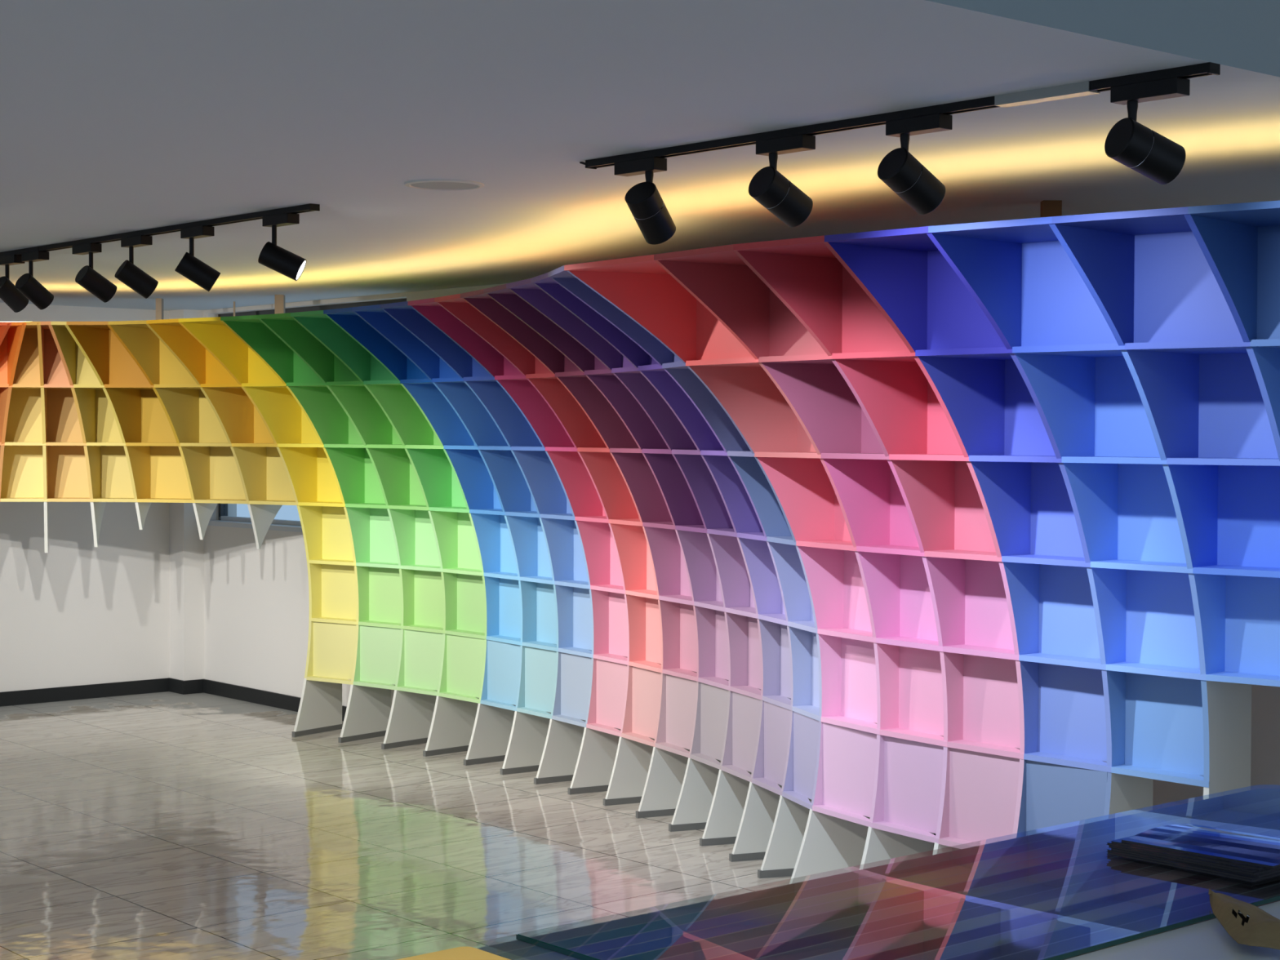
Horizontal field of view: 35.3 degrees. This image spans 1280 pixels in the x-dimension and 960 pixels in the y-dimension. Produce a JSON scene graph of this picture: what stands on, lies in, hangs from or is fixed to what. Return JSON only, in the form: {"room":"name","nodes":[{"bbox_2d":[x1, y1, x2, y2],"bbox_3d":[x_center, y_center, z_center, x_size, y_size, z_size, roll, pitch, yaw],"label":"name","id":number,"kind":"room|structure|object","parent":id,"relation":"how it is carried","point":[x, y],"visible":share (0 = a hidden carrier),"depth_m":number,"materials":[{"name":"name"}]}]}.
{"room":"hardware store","nodes":[
{"label":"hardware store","id":0,"kind":"room"},
{"bbox_2d":[0,302,169,692],"bbox_3d":[-6.747,-0.035,9.651,10.452,2.880,0.200,-1,2,-41],"label":"wall","id":1,"kind":"structure","parent":0,"point":[77,612],"depth_m":12.39,"materials":[{"name":"white paint"}]},
{"bbox_2d":[0,677,170,706],"bbox_3d":[-6.811,1.366,9.492,10.112,0.085,0.014,-1,2,-41],"label":"baseboard","id":2,"kind":"structure","parent":1,"relation":"attached to","point":[159,685],"depth_m":12.41,"materials":[{"name":"black"}]},
{"bbox_2d":[168,309,204,680],"bbox_3d":[-2.801,0.135,12.822,0.340,2.420,0.190,-1,2,-41],"label":"wall","id":3,"kind":"structure","parent":0,"point":[186,547],"depth_m":12.70,"materials":[{"name":"white paint"}]},
{"bbox_2d":[0,691,934,959],"bbox_3d":[-2.425,1.588,4.699,10.452,0.100,13.410,-1,2,-41],"label":"floor","id":4,"kind":"structure","parent":0,"point":[166,825],"depth_m":8.00,"materials":[{"name":"tile"}]},
{"bbox_2d":[396,946,510,959],"bbox_3d":[-0.286,1.143,2.658,0.462,0.902,0.442,-1,2,-41],"label":"stool","id":5,"kind":"object","parent":4,"relation":"on","point":[464,953],"visible":1,"depth_m":2.90,"materials":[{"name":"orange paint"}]},
{"bbox_2d":[0,200,1279,884],"bbox_3d":[-0.543,0.244,8.557,2.259,2.420,9.208,-1,2,-44],"label":"bookcase","id":6,"kind":"object","parent":4,"relation":"on","point":[709,521],"visible":0.97,"depth_m":7.21,"materials":[{"name":"multicoloured wood"}]},
{"bbox_2d":[480,895,1279,959],"bbox_3d":[0.952,1.135,3.240,2.126,0.900,1.200,-1,2,-41],"label":"display table","id":7,"kind":"object","parent":4,"relation":"on","point":[1208,940],"visible":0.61,"depth_m":3.00,"materials":[{"name":"grey paint"}]},
{"bbox_2d":[477,788,1279,959],"bbox_3d":[0.758,0.688,3.454,2.124,0.001,0.603,-1,2,-41],"label":"glass tabletop","id":8,"kind":"object","parent":7,"relation":"on","point":[1050,894],"visible":0.95,"depth_m":3.25,"materials":[{"name":"glass"}]},
{"bbox_2d":[1106,851,1279,882],"bbox_3d":[1.025,0.675,3.589,0.225,0.004,0.300,-1,2,-40],"label":"magazine","id":9,"kind":"object","parent":7,"relation":"on","point":[1108,853],"visible":0.2,"depth_m":3.49,"materials":[{"name":"grey paper"}]},
{"bbox_2d":[1106,848,1279,879],"bbox_3d":[1.025,0.670,3.589,0.225,0.004,0.300,-1,2,-40],"label":"magazine","id":10,"kind":"object","parent":9,"relation":"on","point":[1228,873],"visible":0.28,"depth_m":3.49,"materials":[{"name":"grey paper"}]},
{"bbox_2d":[1111,848,1279,877],"bbox_3d":[1.031,0.666,3.587,0.225,0.004,0.300,-1,2,-42],"label":"magazine","id":11,"kind":"object","parent":10,"relation":"on","point":[1268,873],"visible":0.16,"depth_m":3.49,"materials":[{"name":"grey paper"}]},
{"bbox_2d":[1108,844,1279,875],"bbox_3d":[1.027,0.662,3.586,0.225,0.004,0.300,-1,2,-40],"label":"magazine","id":12,"kind":"object","parent":11,"relation":"on","point":[1254,873],"visible":0.24,"depth_m":3.48,"materials":[{"name":"grey paper"}]},
{"bbox_2d":[1106,841,1271,872],"bbox_3d":[1.024,0.658,3.588,0.225,0.004,0.300,-1,2,-40],"label":"magazine","id":13,"kind":"object","parent":12,"relation":"on","point":[1237,868],"visible":0.23,"depth_m":3.50,"materials":[{"name":"grey paper"}]},
{"bbox_2d":[1110,835,1268,870],"bbox_3d":[1.031,0.654,3.587,0.225,0.004,0.300,-1,2,-42],"label":"magazine","id":14,"kind":"object","parent":13,"relation":"on","point":[1118,842],"visible":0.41,"depth_m":3.50,"materials":[{"name":"grey paper"}]},
{"bbox_2d":[1120,823,1279,868],"bbox_3d":[1.048,0.643,3.582,0.225,0.017,0.300,-1,2,-43],"label":"magazine","id":15,"kind":"object","parent":14,"relation":"on","point":[1257,850],"visible":1,"depth_m":3.56,"materials":[{"name":"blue paper"}]},
{"bbox_2d":[1208,888,1279,949],"bbox_3d":[0.939,0.670,3.062,0.109,0.029,0.338,0,1,0],"label":"paper scrap","id":16,"kind":"object","parent":7,"relation":"on","point":[1260,929],"visible":1,"depth_m":3.04,"materials":[{"name":"brown paper"}]},
{"bbox_2d":[0,0,1279,310],"bbox_3d":[-3.712,-1.101,6.131,10.452,0.360,9.450,-1,2,-41],"label":"ceiling","id":17,"kind":"structure","parent":0,"point":[117,117],"depth_m":4.88,"materials":[{"name":"white paint"}]},
{"bbox_2d":[0,246,37,257],"bbox_3d":[-3.287,-0.983,9.275,0.037,0.022,2.457,-1,2,-41],"label":"track","id":18,"kind":"object","parent":17,"relation":"attached to","point":[20,251],"visible":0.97,"depth_m":8.48,"materials":[{"name":"black metal"}]},
{"bbox_2d":[0,254,28,312],"bbox_3d":[-2.668,-0.837,8.606,0.172,0.236,0.162,1,2,28],"label":"track spotlight","id":19,"kind":"object","parent":18,"relation":"hanging from","point":[10,295],"visible":0.97,"depth_m":8.59,"materials":[{"name":"black metal"}]},
{"bbox_2d":[15,250,53,309],"bbox_3d":[-2.510,-0.833,8.418,0.171,0.234,0.164,1,2,40],"label":"track spotlight","id":20,"kind":"object","parent":18,"relation":"hanging from","point":[32,289],"visible":1,"depth_m":8.41,"materials":[{"name":"black metal"}]},
{"bbox_2d":[37,203,319,251],"bbox_3d":[-1.786,-0.936,7.545,0.037,0.022,2.127,-1,2,-41],"label":"track","id":21,"kind":"object","parent":17,"relation":"attached to","point":[306,207],"visible":1,"depth_m":7.38,"materials":[{"name":"black metal"}]},
{"bbox_2d":[71,243,116,302],"bbox_3d":[-2.194,-0.825,8.050,0.164,0.230,0.166,-1,2,-41],"label":"track spotlight","id":22,"kind":"object","parent":21,"relation":"attached to","point":[87,277],"visible":1,"depth_m":8.00,"materials":[{"name":"black metal"}]},
{"bbox_2d":[114,235,158,298],"bbox_3d":[-1.941,-0.816,7.730,0.162,0.232,0.186,0,1,0],"label":"track spotlight","id":23,"kind":"object","parent":21,"relation":"attached to","point":[128,273],"visible":1,"depth_m":7.72,"materials":[{"name":"black metal"}]},
{"bbox_2d":[174,226,220,291],"bbox_3d":[-1.626,-0.807,7.363,0.164,0.230,0.172,0,1,0],"label":"track spotlight","id":24,"kind":"object","parent":21,"relation":"attached to","point":[193,268],"visible":1,"depth_m":7.36,"materials":[{"name":"black metal"}]},
{"bbox_2d":[257,213,306,280],"bbox_3d":[-1.235,-0.798,6.912,0.164,0.222,0.156,0,1,0],"label":"track spotlight","id":25,"kind":"object","parent":21,"relation":"attached to","point":[273,256],"visible":1,"depth_m":6.91,"materials":[{"name":"black metal"}]},
{"bbox_2d":[404,178,484,190],"bbox_3d":[-0.602,-0.907,6.187,0.244,0.007,0.244,0,1,0],"label":"ceiling speaker","id":26,"kind":"object","parent":17,"relation":"attached to","point":[431,184],"visible":1,"depth_m":6.17,"materials":[{"name":"white plastic"}]},
{"bbox_2d":[410,182,478,189],"bbox_3d":[-0.602,-0.908,6.187,0.208,0.003,0.208,0,1,0],"label":"grille","id":27,"kind":"object","parent":26,"relation":"attached to","point":[421,185],"depth_m":6.20,"materials":[{"name":"grey"}]},
{"bbox_2d":[579,62,1220,168],"bbox_3d":[0.507,-0.866,4.902,0.041,0.024,2.054,-1,2,-41],"label":"track","id":28,"kind":"object","parent":17,"relation":"attached to","point":[1095,86],"visible":1,"depth_m":4.66,"materials":[{"name":"black metal"}]},
{"bbox_2d":[613,156,675,244],"bbox_3d":[0.014,-0.757,5.476,0.170,0.229,0.180,0,1,0],"label":"track spotlight","id":29,"kind":"object","parent":28,"relation":"attached to","point":[646,204],"visible":1,"depth_m":5.44,"materials":[{"name":"black metal"}]},
{"bbox_2d":[748,133,815,226],"bbox_3d":[0.383,-0.753,5.083,0.173,0.215,0.173,-1,2,-38],"label":"track spotlight","id":30,"kind":"object","parent":28,"relation":"attached to","point":[770,188],"visible":1,"depth_m":5.07,"materials":[{"name":"black metal"}]},
{"bbox_2d":[877,113,952,214],"bbox_3d":[0.670,-0.742,4.747,0.173,0.218,0.173,-1,2,-37],"label":"track spotlight","id":31,"kind":"object","parent":28,"relation":"attached to","point":[899,169],"visible":1,"depth_m":4.74,"materials":[{"name":"black metal"}]},
{"bbox_2d":[1104,76,1190,184],"bbox_3d":[1.096,-0.736,4.258,0.170,0.205,0.173,0,1,-25],"label":"track spotlight","id":32,"kind":"object","parent":28,"relation":"attached to","point":[1130,143],"visible":1,"depth_m":4.26,"materials":[{"name":"black metal"}]},
{"bbox_2d":[203,283,1279,809],"bbox_3d":[1.581,0.038,7.874,0.200,2.880,13.020,-1,2,-41],"label":"wall","id":33,"kind":"structure","parent":0,"point":[256,602],"depth_m":12.11,"materials":[{"name":"white paint"}]},
{"bbox_2d":[208,298,406,532],"bbox_3d":[-1.965,-0.360,11.872,0.150,1.330,2.200,-1,2,-41],"label":"window","id":34,"kind":"structure","parent":33,"relation":"in","point":[224,520],"depth_m":12.13,"materials":[{"name":"white paint"}]},
{"bbox_2d":[168,677,936,835],"bbox_3d":[1.379,1.435,7.863,0.154,0.085,13.210,-1,2,-41],"label":"baseboard","id":35,"kind":"structure","parent":33,"relation":"attached to","point":[283,701],"depth_m":12.41,"materials":[{"name":"black"}]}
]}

